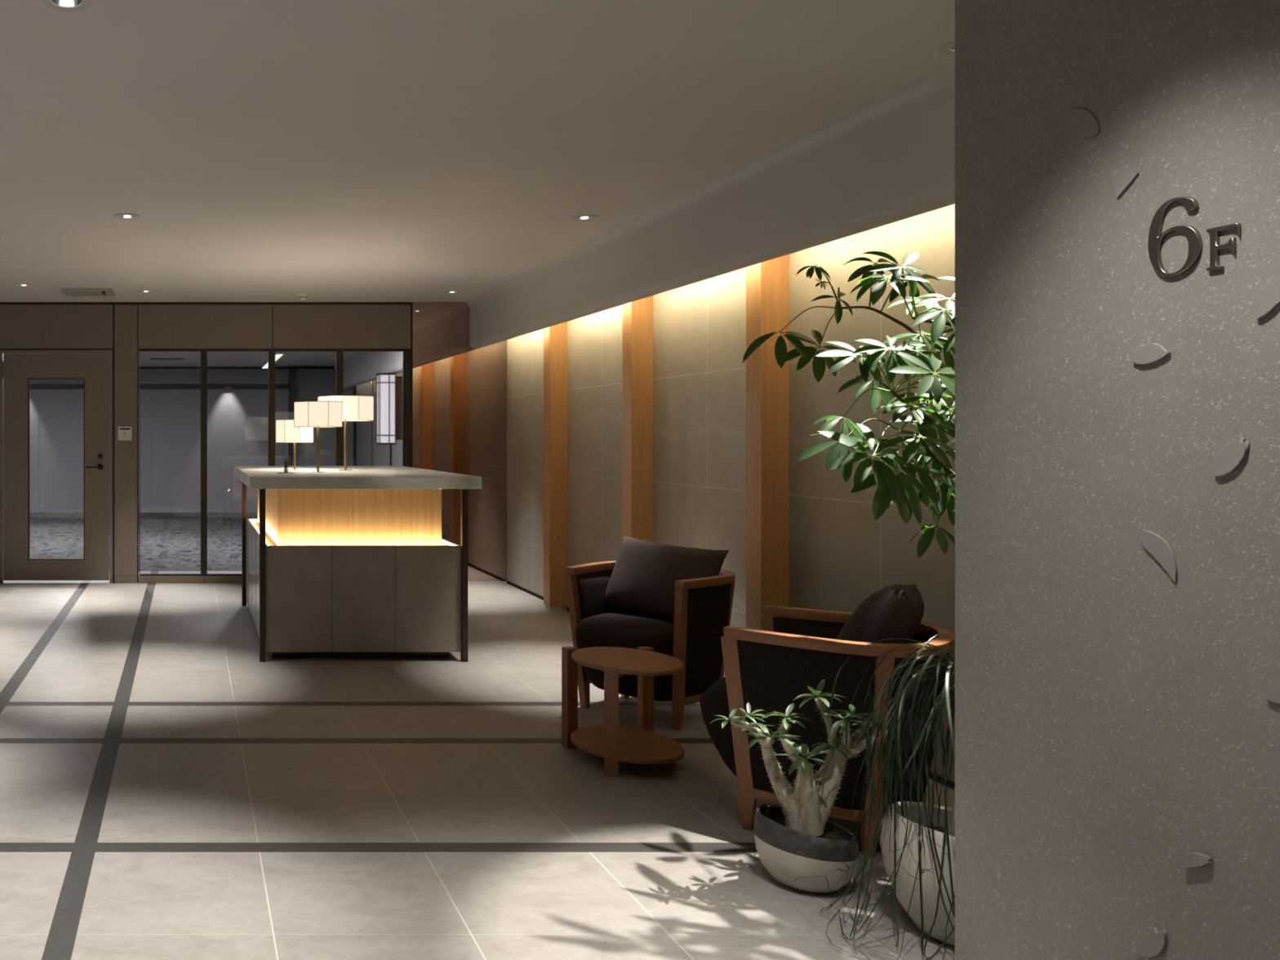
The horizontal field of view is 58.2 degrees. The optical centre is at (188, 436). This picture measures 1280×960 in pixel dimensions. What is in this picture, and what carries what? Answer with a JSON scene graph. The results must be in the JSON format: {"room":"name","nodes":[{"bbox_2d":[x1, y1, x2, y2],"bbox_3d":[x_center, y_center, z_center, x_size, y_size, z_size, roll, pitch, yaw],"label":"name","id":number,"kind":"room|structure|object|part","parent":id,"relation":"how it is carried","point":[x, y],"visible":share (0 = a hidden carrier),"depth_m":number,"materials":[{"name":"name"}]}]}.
{"room":"hotel lobby","nodes":[
{"label":"hotel lobby","id":0,"kind":"room"},
{"bbox_2d":[29,512,257,570],"bbox_3d":[-1.030,1.359,13.965,7.941,0.001,7.750,0,0,0],"label":"floor","id":1,"kind":"structure","parent":0,"point":[170,541],"depth_m":13.20,"materials":[{"name":"grey carpet"}]},
{"bbox_2d":[3,350,359,366],"bbox_3d":[-1.030,-1.243,13.568,7.941,0.001,8.545,0,0,0],"label":"ceiling","id":2,"kind":"structure","parent":0,"point":[214,358],"depth_m":16.00,"materials":[{"name":"paint"}]},
{"bbox_2d":[146,356,187,359],"bbox_3d":[-0.335,-1.234,15.850,0.630,0.018,0.500,0,0,0],"label":"ceiling vent","id":3,"kind":"object","parent":2,"relation":"in","point":[148,357],"visible":1,"depth_m":15.69,"materials":[{"name":"white plastic"}]},
{"bbox_2d":[262,359,267,368],"bbox_3d":[1.279,-1.212,16.285,0.144,0.062,1.829,0,0,0],"label":"ceiling light","id":4,"kind":"object","parent":2,"relation":"attached to","point":[264,365],"depth_m":16.80,"materials":[{"name":"white plastic"}]},
{"bbox_2d":[275,351,283,361],"bbox_3d":[1.290,-1.212,14.866,0.148,0.062,1.677,0,0,0],"label":"ceiling light","id":5,"kind":"object","parent":2,"relation":"attached to","point":[277,356],"depth_m":14.59,"materials":[{"name":"white plastic"}]},
{"bbox_2d":[29,368,352,512],"bbox_3d":[-0.980,0.059,17.888,8.041,2.603,0.104,0,0,0],"label":"wall","id":6,"kind":"structure","parent":0,"point":[171,419],"depth_m":17.84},
{"bbox_2d":[29,384,288,389],"bbox_3d":[-1.593,-0.888,17.825,6.814,0.085,0.030,0,0,0],"label":"trim","id":7,"kind":"structure","parent":6,"relation":"attached to","point":[31,386],"depth_m":17.81,"materials":[{"name":"black metal"}]},
{"bbox_2d":[138,366,333,368],"bbox_3d":[-1.179,-1.221,17.825,7.642,0.044,0.030,0,0,0],"label":"trim","id":8,"kind":"structure","parent":6,"relation":"attached to","point":[141,367],"depth_m":17.81,"materials":[{"name":"black metal"}]},
{"bbox_2d":[0,302,508,583],"bbox_3d":[0.221,0.049,9.275,5.641,2.622,0.060,0,0,0],"label":"wall","id":9,"kind":"structure","parent":0,"point":[123,328],"depth_m":9.24,"materials":[{"name":"laminate"}]},
{"bbox_2d":[0,350,112,583],"bbox_3d":[-1.231,0.280,9.248,1.048,2.160,0.113,0,0,0],"label":"door","id":10,"kind":"structure","parent":9,"relation":"in","point":[16,370],"depth_m":9.25,"materials":[{"name":"laminate"}]},
{"bbox_3d":[-0.869,0.284,9.223,0.153,0.056,0.061,0,0,0],"label":"lever handle","id":11,"kind":"part","parent":10,"relation":"part of","materials":[{"name":"brown metal"}]},
{"bbox_2d":[117,426,132,440],"bbox_3d":[-0.592,-0.027,9.235,0.129,0.129,0.020,0,0,0],"label":"access panel","id":12,"kind":"object","parent":9,"relation":"attached to","point":[124,433],"visible":1,"depth_m":9.23,"materials":[{"name":"white plastic"}]},
{"bbox_2d":[139,350,201,576],"bbox_3d":[-0.172,0.247,9.275,0.577,2.094,0.030,0,0,0],"label":"window","id":13,"kind":"structure","parent":9,"relation":"in","point":[140,575],"depth_m":9.26,"materials":[{"name":"brown metal"}]},
{"bbox_2d":[201,350,206,576],"bbox_3d":[0.139,0.247,9.275,0.044,2.094,0.060,0,0,0],"label":"trim","id":14,"kind":"structure","parent":9,"relation":"attached to","point":[203,352],"depth_m":9.24,"materials":[{"name":"brown metal"}]},
{"bbox_2d":[206,350,269,576],"bbox_3d":[0.453,0.247,9.275,0.584,2.094,0.030,0,0,0],"label":"window","id":15,"kind":"structure","parent":9,"relation":"in","point":[268,351],"depth_m":9.26,"materials":[{"name":"brown metal"}]},
{"bbox_2d":[269,350,274,466],"bbox_3d":[0.768,0.247,9.275,0.047,2.094,0.060,0,0,0],"label":"trim","id":16,"kind":"structure","parent":9,"relation":"attached to","point":[271,352],"depth_m":9.24,"materials":[{"name":"brown metal"}]},
{"bbox_2d":[274,350,337,466],"bbox_3d":[1.082,0.247,9.275,0.581,2.094,0.030,0,0,0],"label":"window","id":17,"kind":"structure","parent":9,"relation":"in","point":[335,351],"depth_m":9.26,"materials":[{"name":"brown metal"}]},
{"bbox_2d":[337,350,342,466],"bbox_3d":[1.398,0.247,9.275,0.050,2.094,0.060,0,0,0],"label":"trim","id":18,"kind":"structure","parent":9,"relation":"attached to","point":[340,353],"depth_m":9.24,"materials":[{"name":"brown metal"}]},
{"bbox_2d":[342,350,404,466],"bbox_3d":[1.709,0.247,9.275,0.571,2.094,0.030,0,0,0],"label":"window","id":19,"kind":"structure","parent":9,"relation":"in","point":[402,351],"depth_m":9.26,"materials":[{"name":"brown metal"}]},
{"bbox_2d":[404,350,411,466],"bbox_3d":[2.026,0.280,9.275,0.063,2.160,0.060,0,0,0],"label":"trim","id":20,"kind":"structure","parent":9,"relation":"attached to","point":[407,353],"depth_m":9.24,"materials":[{"name":"black metal"}]},
{"bbox_2d":[412,302,507,582],"bbox_3d":[2.509,0.041,9.254,0.877,2.632,0.022,0,0,0],"label":"mirror panel","id":21,"kind":"object","parent":9,"relation":"attached to","point":[460,390],"visible":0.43,"depth_m":9.24,"materials":[{"name":"brown mirror"}]},
{"bbox_2d":[467,581,506,583],"bbox_3d":[2.499,1.351,9.252,0.884,0.018,0.026,0,0,0],"label":"baseboard","id":22,"kind":"structure","parent":9,"relation":"attached to","point":[468,582],"depth_m":9.24,"materials":[{"name":"white plastic"}]},
{"bbox_2d":[295,368,335,466],"bbox_3d":[2.237,0.085,17.730,0.739,2.549,0.219,0,0,0],"label":"wall","id":23,"kind":"structure","parent":0,"point":[310,384],"depth_m":17.62,"materials":[{"name":"grey paint"}]},
{"bbox_2d":[288,368,295,466],"bbox_3d":[1.823,0.085,17.670,0.090,2.549,0.340,0,0,0],"label":"trim","id":24,"kind":"structure","parent":23,"relation":"attached to","point":[291,372],"depth_m":17.50,"materials":[{"name":"black metal"}]},
{"bbox_2d":[332,351,402,389],"bbox_3d":[2.601,-1.026,13.553,0.134,0.433,8.575,0,0,0],"label":"ceiling","id":25,"kind":"structure","parent":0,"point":[362,367],"depth_m":14.49,"materials":[{"name":"paint"}]},
{"bbox_2d":[0,570,955,959],"bbox_3d":[0.170,1.360,4.272,5.541,0.001,11.745,0,0,0],"label":"floor","id":26,"kind":"structure","parent":0,"point":[169,791],"depth_m":3.66,"materials":[{"name":"tile"}]},
{"bbox_2d":[233,466,481,662],"bbox_3d":[1.054,0.800,7.033,1.380,1.119,2.174,0,0,0],"label":"reception desk","id":27,"kind":"object","parent":26,"relation":"on","point":[357,562],"depth_m":6.04,"materials":[{"name":"stone"}]},
{"bbox_3d":[0.445,0.837,8.026,0.035,1.046,0.036,0,0,0],"label":"leg","id":28,"kind":"part","parent":27,"relation":"part of","materials":[{"name":"brown metal"}]},
{"bbox_3d":[0.466,0.984,7.035,0.021,0.643,1.950,0,0,0],"label":"panel","id":29,"kind":"part","parent":27,"relation":"part of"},
{"bbox_3d":[0.445,0.837,6.038,0.035,1.046,0.036,0,0,0],"label":"leg","id":30,"kind":"part","parent":27,"relation":"part of","materials":[{"name":"brown metal"}]},
{"bbox_2d":[278,454,293,473],"bbox_3d":[0.637,0.178,6.550,0.108,0.125,0.108,0,0,0],"label":"bud vase","id":31,"kind":"object","parent":27,"relation":"on","point":[286,468],"visible":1,"depth_m":6.54,"materials":[{"name":"metal"}]},
{"bbox_3d":[0.637,0.238,6.550,0.108,0.005,0.108,0,0,0],"label":"plate","id":32,"kind":"part","parent":31,"relation":"part of","materials":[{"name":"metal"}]},
{"bbox_2d":[275,419,313,469],"bbox_3d":[0.768,0.060,7.260,0.262,0.362,0.261,0,0,14],"label":"table lamp","id":33,"kind":"object","parent":27,"relation":"on","point":[286,432],"visible":0.84,"depth_m":7.15,"materials":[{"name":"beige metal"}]},
{"bbox_3d":[0.768,-0.037,7.260,0.262,0.167,0.261,0,0,14],"label":"shade frame","id":34,"kind":"part","parent":33,"relation":"part of","materials":[{"name":"metal"}]},
{"bbox_3d":[0.768,-0.037,7.260,0.258,0.164,0.258,0,0,14],"label":"lamp shade","id":35,"kind":"part","parent":33,"relation":"part of","materials":[{"name":"beige fabric"}]},
{"bbox_2d":[293,400,342,472],"bbox_3d":[0.869,0.005,6.725,0.334,0.473,0.334,0,0,0],"label":"table lamp","id":36,"kind":"object","parent":27,"relation":"on","point":[317,414],"visible":1,"depth_m":6.59,"materials":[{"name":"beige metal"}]},
{"bbox_3d":[0.869,-0.147,6.725,0.331,0.166,0.331,0,0,0],"label":"lamp shade","id":37,"kind":"part","parent":36,"relation":"part of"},
{"bbox_3d":[0.869,-0.147,6.725,0.334,0.169,0.334,0,0,0],"label":"shade frame","id":38,"kind":"part","parent":36,"relation":"part of","materials":[{"name":"fabric"}]},
{"bbox_2d":[317,395,373,471],"bbox_3d":[1.106,-0.020,7.060,0.395,0.523,0.395,0,0,0],"label":"table lamp","id":39,"kind":"object","parent":27,"relation":"on","point":[355,407],"visible":0.82,"depth_m":6.89,"materials":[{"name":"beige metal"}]},
{"bbox_3d":[1.106,-0.196,7.060,0.395,0.172,0.395,0,0,0],"label":"shade frame","id":40,"kind":"part","parent":39,"relation":"part of","materials":[{"name":"fabric"}]},
{"bbox_3d":[1.106,-0.196,7.060,0.392,0.169,0.392,0,0,0],"label":"lamp shade","id":41,"kind":"part","parent":39,"relation":"part of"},
{"bbox_2d":[233,466,481,488],"bbox_3d":[1.054,0.277,7.033,1.380,0.072,2.174,0,0,0],"label":"countertop","id":42,"kind":"structure","parent":27,"relation":"on","point":[253,477],"depth_m":5.95,"materials":[{"name":"stone"}]},
{"bbox_3d":[1.054,0.984,6.049,1.184,0.643,0.021,0,0,0],"label":"panel","id":43,"kind":"part","parent":27,"relation":"part of","materials":[{"name":"leather"}]},
{"bbox_3d":[1.643,0.984,7.035,0.021,0.643,1.950,0,0,0],"label":"panel","id":44,"kind":"part","parent":27,"relation":"part of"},
{"bbox_3d":[1.665,0.837,6.038,0.035,1.046,0.036,0,0,0],"label":"leg","id":45,"kind":"part","parent":27,"relation":"part of","materials":[{"name":"brown metal"}]},
{"bbox_2d":[561,646,684,776],"bbox_3d":[1.830,1.143,4.180,0.429,0.435,0.470,0,0,0],"label":"side table","id":46,"kind":"object","parent":26,"relation":"on","point":[611,742],"visible":1,"depth_m":4.18,"materials":[{"name":"brown wood"}]},
{"bbox_3d":[1.668,1.143,4.375,0.052,0.435,0.044,0,0,-11],"label":"leg","id":47,"kind":"part","parent":46,"relation":"part of","materials":[{"name":"brown wood"}]},
{"bbox_3d":[1.700,1.143,4.020,0.052,0.435,0.044,0,0,20],"label":"leg","id":48,"kind":"part","parent":46,"relation":"part of","materials":[{"name":"brown wood"}]},
{"bbox_2d":[570,725,684,764],"bbox_3d":[1.830,1.288,4.180,0.429,0.021,0.470,0,0,0],"label":"shelf","id":49,"kind":"object","parent":46,"relation":"attached to","point":[641,745],"depth_m":4.12,"materials":[{"name":"brown wood"}]},
{"bbox_3d":[2.000,1.143,4.375,0.052,0.435,0.044,0,0,-6],"label":"leg","id":50,"kind":"part","parent":46,"relation":"part of","materials":[{"name":"brown wood"}]},
{"bbox_2d":[564,560,735,731],"bbox_3d":[2.275,1.010,4.928,0.748,0.700,0.668,0,0,-35],"label":"armchair","id":51,"kind":"object","parent":26,"relation":"on","point":[703,606],"visible":0.66,"depth_m":4.69,"materials":[{"name":"black fabric"}]},
{"bbox_3d":[1.954,1.028,5.029,0.122,0.664,0.059,0,0,7],"label":"leg","id":52,"kind":"part","parent":51,"relation":"part of","materials":[{"name":"brown wood"}]},
{"bbox_3d":[2.228,1.069,4.896,0.634,0.347,0.506,0,0,-35],"label":"seat","id":53,"kind":"part","parent":51,"relation":"part of","materials":[{"name":"black fabric"}]},
{"bbox_3d":[2.315,1.228,4.955,0.494,0.035,0.562,0,0,-35],"label":"rail","id":54,"kind":"part","parent":51,"relation":"part of","materials":[{"name":"brown wood"}]},
{"bbox_3d":[2.327,0.678,4.964,0.620,0.037,0.668,0,0,-35],"label":"arm rail","id":55,"kind":"part","parent":51,"relation":"part of","materials":[{"name":"brown wood"}]},
{"bbox_3d":[2.334,0.953,4.969,0.568,0.515,0.634,0,0,-35],"label":"backrest","id":56,"kind":"part","parent":51,"relation":"part of","materials":[{"name":"black fabric"}]},
{"bbox_2d":[605,535,728,620],"bbox_3d":[2.366,0.725,5.004,0.256,0.402,0.574,0,0,-33],"label":"cushion","id":57,"kind":"object","parent":51,"relation":"on","point":[644,575],"visible":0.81,"depth_m":4.95,"materials":[{"name":"brown fabric"}]},
{"bbox_3d":[2.256,1.028,4.592,0.059,0.664,0.122,0,0,13],"label":"leg","id":58,"kind":"part","parent":51,"relation":"part of","materials":[{"name":"brown wood"}]},
{"bbox_3d":[2.579,1.028,4.821,0.114,0.664,0.052,0,0,13],"label":"leg","id":59,"kind":"part","parent":51,"relation":"part of","materials":[{"name":"brown wood"}]},
{"bbox_2d":[753,804,858,893],"bbox_3d":[1.875,1.256,3.040,0.272,0.207,0.272,0,0,0],"label":"pot","id":60,"kind":"object","parent":26,"relation":"on","point":[801,851],"depth_m":2.96,"materials":[{"name":"white ceramic"}]},
{"bbox_2d":[709,679,911,893],"bbox_3d":[1.873,1.059,3.055,0.612,0.601,0.302,0,0,0],"label":"succulent","id":61,"kind":"object","parent":26,"relation":"on","point":[796,842],"visible":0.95,"depth_m":3.01,"materials":[{"name":"green plant"}]},
{"bbox_3d":[1.881,1.003,3.062,0.501,0.396,0.156,0,0,0],"label":"stem","id":62,"kind":"part","parent":61,"relation":"part of","materials":[{"name":"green plant"}]},
{"bbox_2d":[699,604,955,857],"bbox_3d":[2.235,1.010,3.520,0.748,0.700,0.668,0,0,42],"label":"armchair","id":63,"kind":"object","parent":26,"relation":"on","point":[794,649],"visible":0.58,"depth_m":3.33,"materials":[{"name":"brown wood"}]},
{"bbox_3d":[2.192,1.069,3.557,0.634,0.347,0.506,0,0,42],"label":"seat","id":64,"kind":"part","parent":63,"relation":"part of","materials":[{"name":"black fabric"}]},
{"bbox_3d":[1.904,1.028,3.459,0.122,0.664,0.059,0,0,0],"label":"leg","id":65,"kind":"part","parent":63,"relation":"part of","materials":[{"name":"brown wood"}]},
{"bbox_3d":[2.257,1.028,3.855,0.059,0.664,0.122,0,0,-6],"label":"leg","id":66,"kind":"part","parent":63,"relation":"part of","materials":[{"name":"brown wood"}]},
{"bbox_3d":[2.282,0.678,3.477,0.620,0.037,0.668,0,0,42],"label":"arm rail","id":67,"kind":"part","parent":63,"relation":"part of","materials":[{"name":"brown wood"}]},
{"bbox_3d":[2.271,1.228,3.487,0.494,0.035,0.562,0,0,42],"label":"rail","id":68,"kind":"part","parent":63,"relation":"part of","materials":[{"name":"brown wood"}]},
{"bbox_3d":[2.288,0.953,3.472,0.568,0.515,0.634,0,0,42],"label":"backrest","id":69,"kind":"part","parent":63,"relation":"part of","materials":[{"name":"black fabric"}]},
{"bbox_3d":[2.202,1.028,3.199,0.052,0.664,0.114,0,0,-1],"label":"leg","id":70,"kind":"part","parent":63,"relation":"part of","materials":[{"name":"brown wood"}]},
{"bbox_2d":[836,583,924,644],"bbox_3d":[2.415,0.710,3.506,0.254,0.416,0.529,0,0,41],"label":"cushion","id":71,"kind":"object","parent":63,"relation":"on","point":[895,611],"visible":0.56,"depth_m":3.33,"materials":[{"name":"brown fabric"}]},
{"bbox_2d":[742,251,955,558],"bbox_3d":[2.291,0.376,3.207,0.826,1.968,1.064,0,0,0],"label":"plant","id":72,"kind":"object","parent":26,"relation":"on","point":[892,488],"visible":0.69,"depth_m":2.97,"materials":[{"name":"green plant"}]},
{"bbox_2d":[789,631,955,959],"bbox_3d":[2.027,0.936,2.650,0.780,0.847,0.612,0,0,23],"label":"potted plant","id":73,"kind":"object","parent":26,"relation":"on","point":[917,839],"visible":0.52,"depth_m":2.69,"materials":[{"name":"plant"}]},
{"bbox_2d":[880,801,955,946],"bbox_3d":[2.105,1.199,2.720,0.370,0.322,0.370,0,0,0],"label":"pot","id":74,"kind":"object","parent":26,"relation":"on","point":[932,906],"depth_m":2.66,"materials":[{"name":"white ceramic"}]},
{"bbox_2d":[0,0,955,302],"bbox_3d":[0.170,-1.243,3.848,5.541,0.001,10.895,0,0,0],"label":"ceiling","id":75,"kind":"structure","parent":0,"point":[263,150],"depth_m":3.96,"materials":[{"name":"paint"}]},
{"bbox_2d":[14,283,32,286],"bbox_3d":[-1.355,-1.284,8.200,0.148,0.094,0.148,0,0,0],"label":"recessed light","id":76,"kind":"object","parent":75,"relation":"in","point":[21,284],"visible":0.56,"depth_m":8.20,"materials":[{"name":"paint"}]},
{"bbox_2d":[40,0,93,12],"bbox_3d":[-0.348,-1.284,2.845,0.148,0.094,0.148,0,0,0],"label":"recessed light","id":77,"kind":"object","parent":75,"relation":"in","point":[65,6],"visible":1,"depth_m":2.88,"materials":[{"name":"paint"}]},
{"bbox_2d":[61,288,114,296],"bbox_3d":[-0.860,-1.233,8.550,0.426,0.020,0.380,0,0,0],"label":"ceiling vent","id":78,"kind":"object","parent":75,"relation":"in","point":[67,291],"visible":1,"depth_m":8.50,"materials":[{"name":"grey metal"}]},
{"bbox_2d":[114,213,140,219],"bbox_3d":[-0.348,-1.284,5.640,0.148,0.094,0.148,0,0,0],"label":"recessed light","id":79,"kind":"object","parent":75,"relation":"in","point":[122,216],"visible":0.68,"depth_m":5.66,"materials":[{"name":"paint"}]},
{"bbox_2d":[137,289,154,293],"bbox_3d":[-0.368,-1.284,8.550,0.148,0.094,0.148,0,0,0],"label":"recessed light","id":80,"kind":"object","parent":75,"relation":"in","point":[140,291],"visible":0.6,"depth_m":8.56,"materials":[{"name":"paint"}]},
{"bbox_2d":[295,293,309,300],"bbox_3d":[0.993,-1.216,8.710,0.120,0.055,0.120,0,0,0],"label":"smoke detector","id":81,"kind":"object","parent":75,"relation":"attached to","point":[302,296],"visible":1,"depth_m":8.68,"materials":[{"name":"white plastic"}]},
{"bbox_2d":[443,290,461,293],"bbox_3d":[2.263,-1.284,8.590,0.148,0.094,0.148,0,0,0],"label":"recessed light","id":82,"kind":"object","parent":75,"relation":"in","point":[447,291],"visible":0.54,"depth_m":8.58,"materials":[{"name":"paint"}]},
{"bbox_2d":[570,214,598,220],"bbox_3d":[2.245,-1.284,5.670,0.148,0.094,0.148,0,0,0],"label":"recessed light","id":83,"kind":"object","parent":75,"relation":"in","point":[584,217],"visible":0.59,"depth_m":5.68,"materials":[{"name":"paint"}]},
{"bbox_2d":[463,60,955,348],"bbox_3d":[2.601,-1.026,5.821,0.134,0.433,6.841,0,0,0],"label":"soffit","id":84,"kind":"object","parent":75,"relation":"attached to","point":[891,158],"depth_m":4.49,"materials":[{"name":"paint"}]},
{"bbox_2d":[937,40,955,54],"bbox_3d":[2.470,-1.284,3.170,0.148,0.094,0.148,0,0,0],"label":"recessed light","id":85,"kind":"object","parent":75,"relation":"in","point":[948,48],"visible":0.06,"depth_m":3.21,"materials":[{"name":"paint"}]},
{"bbox_2d":[356,204,955,788],"bbox_3d":[2.991,0.059,10.070,0.100,2.603,15.540,0,0,0],"label":"wall","id":86,"kind":"structure","parent":0,"point":[840,556],"depth_m":5.43,"materials":[{"name":"stone"}]},
{"bbox_2d":[352,385,356,466],"bbox_3d":[2.936,0.059,17.658,0.030,2.603,0.240,0,0,0],"label":"trim","id":87,"kind":"structure","parent":86,"relation":"attached to","point":[354,388],"depth_m":17.60,"materials":[{"name":"black metal"}]},
{"bbox_2d":[371,380,373,466],"bbox_3d":[2.936,0.059,15.958,0.030,2.603,0.070,0,0,0],"label":"trim","id":88,"kind":"structure","parent":86,"relation":"attached to","point":[371,380],"depth_m":15.94,"materials":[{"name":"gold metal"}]},
{"bbox_2d":[376,373,402,444],"bbox_3d":[2.669,-0.348,12.701,0.543,0.907,0.214,0,0,0],"label":"wall lantern","id":89,"kind":"object","parent":86,"relation":"attached to","point":[388,386],"visible":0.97,"depth_m":12.61,"materials":[{"name":"grey"}]},
{"bbox_2d":[377,374,395,442],"bbox_3d":[2.505,-0.348,12.701,0.190,0.883,0.190,0,0,0],"label":"diffuser","id":90,"kind":"object","parent":89,"relation":"attached to","point":[385,383],"depth_m":12.61,"materials":[{"name":"white"}]},
{"bbox_2d":[389,444,391,466],"bbox_3d":[2.936,0.059,14.507,0.030,2.603,0.060,0,0,0],"label":"trim","id":91,"kind":"structure","parent":86,"relation":"attached to","point":[390,446],"depth_m":14.48,"materials":[{"name":"black metal"}]},
{"bbox_2d":[543,321,567,611],"bbox_3d":[2.873,0.059,7.832,0.137,2.603,0.132,0,0,0],"label":"pilaster","id":92,"kind":"object","parent":86,"relation":"attached to","point":[555,337],"depth_m":7.77,"materials":[{"name":"brown wood"}]},
{"bbox_2d":[622,295,653,542],"bbox_3d":[2.873,0.059,6.396,0.137,2.603,0.132,0,0,0],"label":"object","id":93,"kind":"structure","parent":86,"relation":"attached to","point":[637,315],"depth_m":6.33,"materials":[{"name":"brown wood"}]},
{"bbox_2d":[746,253,789,630],"bbox_3d":[2.873,0.059,4.962,0.137,2.603,0.132,0,0,0],"label":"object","id":94,"kind":"structure","parent":86,"relation":"attached to","point":[767,282],"depth_m":4.90,"materials":[{"name":"brown wood"}]},
{"bbox_2d":[955,0,1279,959],"bbox_3d":[2.539,0.049,0.400,1.403,2.623,4.000,0,0,0],"label":"wall","id":95,"kind":"structure","parent":0,"point":[1115,722],"depth_m":1.98,"materials":[{"name":"paint"}]},
{"bbox_2d":[1068,108,1100,137],"bbox_3d":[1.837,-0.643,2.049,0.004,0.069,0.069,0,0,0],"label":"wall decoration","id":96,"kind":"object","parent":95,"relation":"attached to","point":[1083,123],"depth_m":2.05,"materials":[{"name":"paint"}]},
{"bbox_2d":[1112,167,1138,198],"bbox_3d":[1.836,-0.498,1.958,0.005,0.053,0.052,0,0,0],"label":"wall decoration","id":97,"kind":"object","parent":95,"relation":"attached to","point":[1126,177],"depth_m":1.96,"materials":[{"name":"paint"}]},
{"bbox_2d":[1134,928,1168,958],"bbox_3d":[1.835,0.964,1.906,0.007,0.071,0.060,0,0,0],"label":"wall decoration","id":98,"kind":"object","parent":95,"relation":"attached to","point":[1155,943],"depth_m":1.90,"materials":[{"name":"paint"}]},
{"bbox_2d":[1131,342,1171,364],"bbox_3d":[1.835,-0.158,1.906,0.007,0.039,0.074,0,0,0],"label":"wall decoration","id":99,"kind":"object","parent":95,"relation":"attached to","point":[1153,353],"depth_m":1.91,"materials":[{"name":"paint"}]},
{"bbox_2d":[1140,528,1177,583],"bbox_3d":[1.836,0.227,1.891,0.005,0.095,0.069,0,0,0],"label":"wall decoration","id":100,"kind":"object","parent":95,"relation":"attached to","point":[1152,542],"depth_m":1.88,"materials":[{"name":"paint"}]},
{"bbox_2d":[1147,196,1240,276],"bbox_3d":[1.835,-0.371,1.827,0.008,0.145,0.163,0,0,0],"label":"sign","id":101,"kind":"object","parent":95,"relation":"attached to","point":[1155,240],"visible":1,"depth_m":1.83,"materials":[{"name":"metal"}]},
{"bbox_2d":[1182,852,1213,868],"bbox_3d":[1.834,0.776,1.816,0.009,0.041,0.050,0,0,0],"label":"wall decoration","id":102,"kind":"object","parent":95,"relation":"attached to","point":[1193,860],"depth_m":1.82,"materials":[{"name":"paint"}]},
{"bbox_2d":[1212,437,1249,476],"bbox_3d":[1.835,0.037,1.760,0.007,0.070,0.058,0,0,0],"label":"wall decoration","id":103,"kind":"object","parent":95,"relation":"attached to","point":[1232,455],"depth_m":1.76,"materials":[{"name":"paint"}]},
{"bbox_2d":[1253,278,1279,318],"bbox_3d":[1.835,-0.234,1.690,0.007,0.064,0.056,0,0,0],"label":"wall decoration","id":104,"kind":"object","parent":95,"relation":"attached to","point":[1268,300],"depth_m":1.70,"materials":[{"name":"paint"}]},
{"bbox_2d":[1265,689,1279,703],"bbox_3d":[1.836,0.435,1.683,0.006,0.030,0.039,0,0,0],"label":"wall decoration","id":105,"kind":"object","parent":95,"relation":"attached to","point":[1275,698],"depth_m":1.69,"materials":[{"name":"paint"}]}
]}

